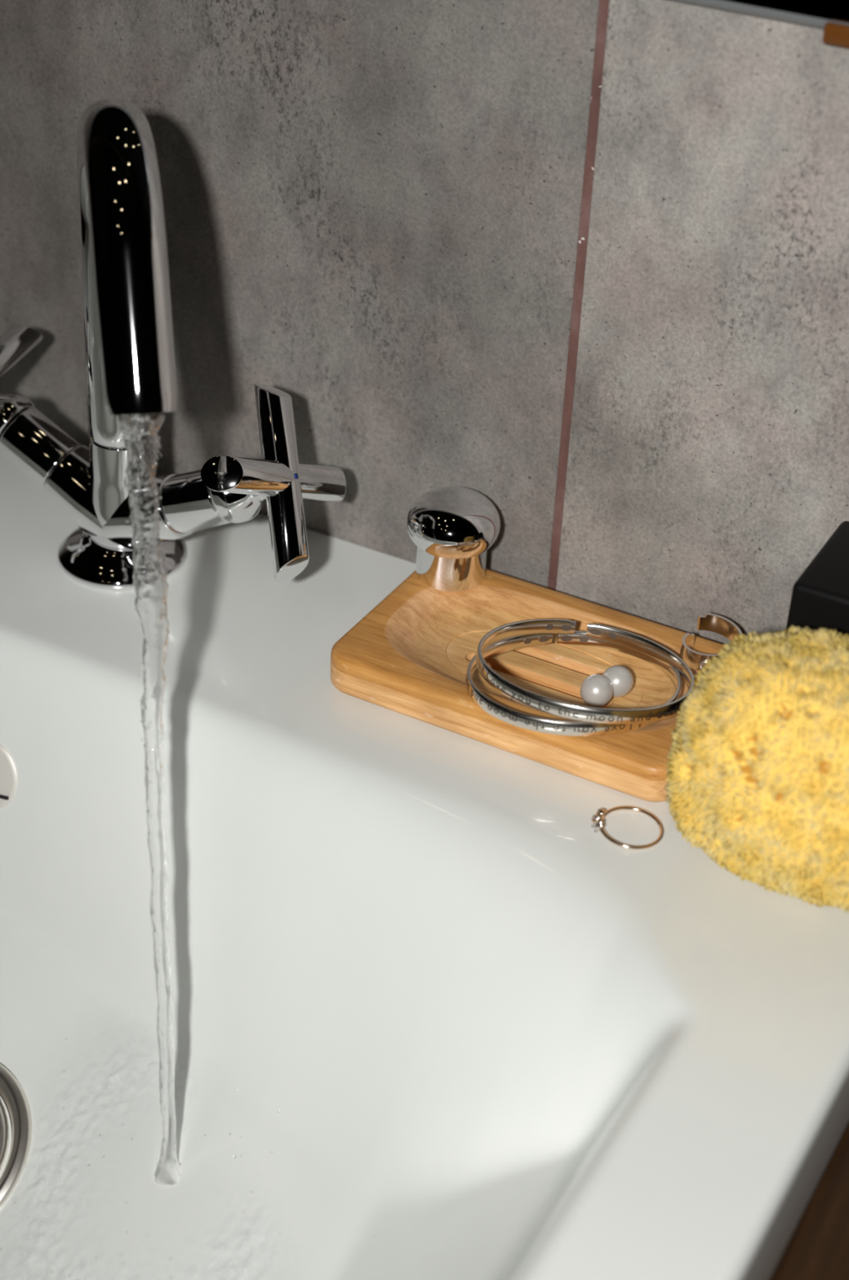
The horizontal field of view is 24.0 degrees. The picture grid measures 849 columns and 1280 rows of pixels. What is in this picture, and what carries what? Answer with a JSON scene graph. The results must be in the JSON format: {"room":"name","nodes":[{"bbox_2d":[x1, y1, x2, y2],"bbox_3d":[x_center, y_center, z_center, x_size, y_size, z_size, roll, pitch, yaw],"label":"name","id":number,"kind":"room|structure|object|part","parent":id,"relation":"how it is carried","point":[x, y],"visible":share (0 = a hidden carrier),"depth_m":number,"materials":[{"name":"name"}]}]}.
{"room":"bathroom","nodes":[
{"label":"bathroom","id":0,"kind":"room"},
{"bbox_2d":[0,0,848,644],"bbox_3d":[0.122,-0.289,0.534,2.500,2.350,0.090,19,37,23],"label":"wall","id":1,"kind":"structure","parent":0,"point":[580,268],"depth_m":0.65,"materials":[{"name":"grey tile"}]},
{"bbox_2d":[671,0,848,48],"bbox_3d":[0.151,-0.423,0.365,1.300,0.638,0.008,19,37,23],"label":"wall mirror","id":2,"kind":"object","parent":1,"relation":"attached to","point":[831,15],"visible":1,"depth_m":0.55,"materials":[{"name":"clear glass"}]},
{"bbox_3d":[0.152,-0.426,0.365,1.300,0.632,0.005,19,37,23],"label":"glass","id":3,"kind":"part","parent":2,"relation":"part of","materials":[{"name":"white mirror"}]},
{"bbox_3d":[-0.554,1.330,0.240,2.500,0.080,2.690,19,37,23],"label":"floor","id":4,"kind":"structure","parent":0,"visible":0},
{"bbox_2d":[0,452,848,1279],"bbox_3d":[-0.210,0.407,0.818,0.616,0.849,0.460,19,37,23],"label":"washbasin","id":5,"kind":"object","parent":4,"relation":"on","point":[492,1035],"visible":0.71,"depth_m":0.60,"materials":[{"name":"ceramic"}]},
{"bbox_2d":[0,96,346,591],"bbox_3d":[-0.116,-0.092,0.646,0.166,0.179,0.115,19,37,23],"label":"mixer tap","id":6,"kind":"object","parent":5,"relation":"on","point":[130,352],"visible":0.9,"depth_m":0.66,"materials":[{"name":"silver metal"}]},
{"bbox_3d":[-0.152,-0.079,0.710,0.024,0.022,0.022,19,37,23],"label":"cross handle","id":7,"kind":"part","parent":6,"relation":"part of","materials":[{"name":"silver metal"}]},
{"bbox_3d":[-0.116,-0.051,0.706,0.038,0.034,0.025,19,37,23],"label":"valve arm","id":8,"kind":"part","parent":6,"relation":"part of","materials":[{"name":"silver metal"}]},
{"bbox_2d":[88,435,133,551],"bbox_3d":[-0.106,-0.053,0.698,0.025,0.042,0.025,19,37,23],"label":"pipe","id":9,"kind":"object","parent":6,"relation":"on","point":[109,509],"depth_m":0.69,"materials":[{"name":"silver metal"}]},
{"bbox_3d":[-0.092,-0.099,0.614,0.022,0.129,0.114,-5,34,-12],"label":"spout","id":10,"kind":"part","parent":6,"relation":"part of","materials":[{"name":"silver metal"}]},
{"bbox_3d":[-0.097,-0.045,0.698,0.038,0.034,0.025,19,37,23],"label":"valve arm","id":11,"kind":"part","parent":6,"relation":"part of","materials":[{"name":"silver metal"}]},
{"bbox_2d":[115,412,181,1186],"bbox_3d":[-0.082,0.048,0.594,0.015,0.207,0.115,-1,34,-6],"label":"water stream","id":12,"kind":"object","parent":6,"relation":"attached to","point":[141,440],"visible":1,"depth_m":0.58,"materials":[{"name":"clear liquid"}]},
{"bbox_3d":[-0.059,-0.050,0.672,0.024,0.022,0.022,19,37,23],"label":"cross handle","id":13,"kind":"part","parent":6,"relation":"part of","materials":[{"name":"silver metal"}]},
{"bbox_2d":[330,568,723,802],"bbox_3d":[0.039,0.010,0.653,0.124,0.014,0.077,19,37,23],"label":"soap dish","id":14,"kind":"object","parent":5,"relation":"on","point":[411,655],"visible":0.77,"depth_m":0.65,"materials":[{"name":"brown wood"}]},
{"bbox_2d":[406,486,500,591],"bbox_3d":[0.010,-0.036,0.680,0.032,0.032,0.032,19,37,23],"label":"stopper","id":15,"kind":"object","parent":14,"relation":"on","point":[452,529],"visible":1,"depth_m":0.67,"materials":[{"name":"silver metal"}]},
{"bbox_3d":[0.009,-0.028,0.685,0.024,0.014,0.024,19,37,23],"label":"stem","id":16,"kind":"part","parent":15,"relation":"part of","materials":[{"name":"silver metal"}]},
{"bbox_2d":[465,631,681,736],"bbox_3d":[0.047,0.013,0.632,0.065,0.009,0.062,19,37,23],"label":"bangle","id":17,"kind":"object","parent":14,"relation":"on","point":[569,728],"visible":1,"depth_m":0.62,"materials":[{"name":"silver metal"}]},
{"bbox_2d":[475,618,694,724],"bbox_3d":[0.051,0.009,0.628,0.068,0.011,0.058,19,37,23],"label":"bangle","id":18,"kind":"object","parent":17,"relation":"on","point":[527,698],"visible":0.98,"depth_m":0.62,"materials":[{"name":"silver metal"}]},
{"bbox_2d":[579,674,613,706],"bbox_3d":[0.055,0.016,0.636,0.011,0.011,0.011,-21,40,-32],"label":"earring","id":19,"kind":"object","parent":14,"relation":"in","point":[596,690],"visible":1,"depth_m":0.63,"materials":[{"name":"grey"}]},
{"bbox_2d":[602,665,633,697],"bbox_3d":[0.062,0.013,0.641,0.010,0.010,0.011,-21,40,-32],"label":"earring","id":20,"kind":"object","parent":14,"relation":"in","point":[621,679],"visible":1,"depth_m":0.64,"materials":[{"name":"grey"}]},
{"bbox_2d":[680,613,742,671],"bbox_3d":[0.093,0.002,0.646,0.020,0.012,0.021,19,37,23],"label":"ring","id":21,"kind":"object","parent":14,"relation":"on","point":[723,626],"visible":0.54,"depth_m":0.65,"materials":[{"name":"silver metal"}]},
{"bbox_2d":[591,805,663,849],"bbox_3d":[0.061,0.055,0.595,0.021,0.005,0.020,19,37,23],"label":"ring","id":22,"kind":"object","parent":5,"relation":"on","point":[597,819],"visible":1,"depth_m":0.59,"materials":[{"name":"gold metal"}]},
{"bbox_2d":[664,625,848,913],"bbox_3d":[0.113,0.035,0.567,0.090,0.073,0.071,19,37,23],"label":"sea sponge","id":23,"kind":"object","parent":5,"relation":"on","point":[757,770],"visible":1,"depth_m":0.55,"materials":[{"name":"yellow"}]},
{"bbox_3d":[0.070,0.175,0.490,0.009,0.008,0.420,19,37,23],"label":"support rail","id":24,"kind":"part","parent":5,"relation":"part of","materials":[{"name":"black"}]},
{"bbox_2d":[786,520,848,635],"bbox_3d":[0.157,0.013,0.609,0.088,0.067,0.046,19,37,23],"label":"storage box","id":25,"kind":"object","parent":5,"relation":"on","point":[820,598],"visible":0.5,"depth_m":0.59,"materials":[{"name":"black paint"}]},
{"bbox_3d":[-0.089,0.180,0.605,0.158,0.058,0.134,19,37,23],"label":"film","id":26,"kind":"object","parent":5,"relation":"on","visible":0},
{"bbox_2d":[0,1038,375,1278],"bbox_3d":[-0.084,0.180,0.594,0.139,0.059,0.104,19,37,23],"label":"water droplets","id":27,"kind":"object","parent":26,"relation":"on","point":[63,1071],"visible":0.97,"depth_m":0.61},
{"bbox_2d":[770,1124,848,1279],"bbox_3d":[-0.095,0.477,0.760,1.200,0.806,0.499,19,37,23],"label":"countertop","id":28,"kind":"structure","parent":4,"relation":"on","point":[818,1248],"depth_m":0.53,"materials":[{"name":"brown wood"}]}
]}

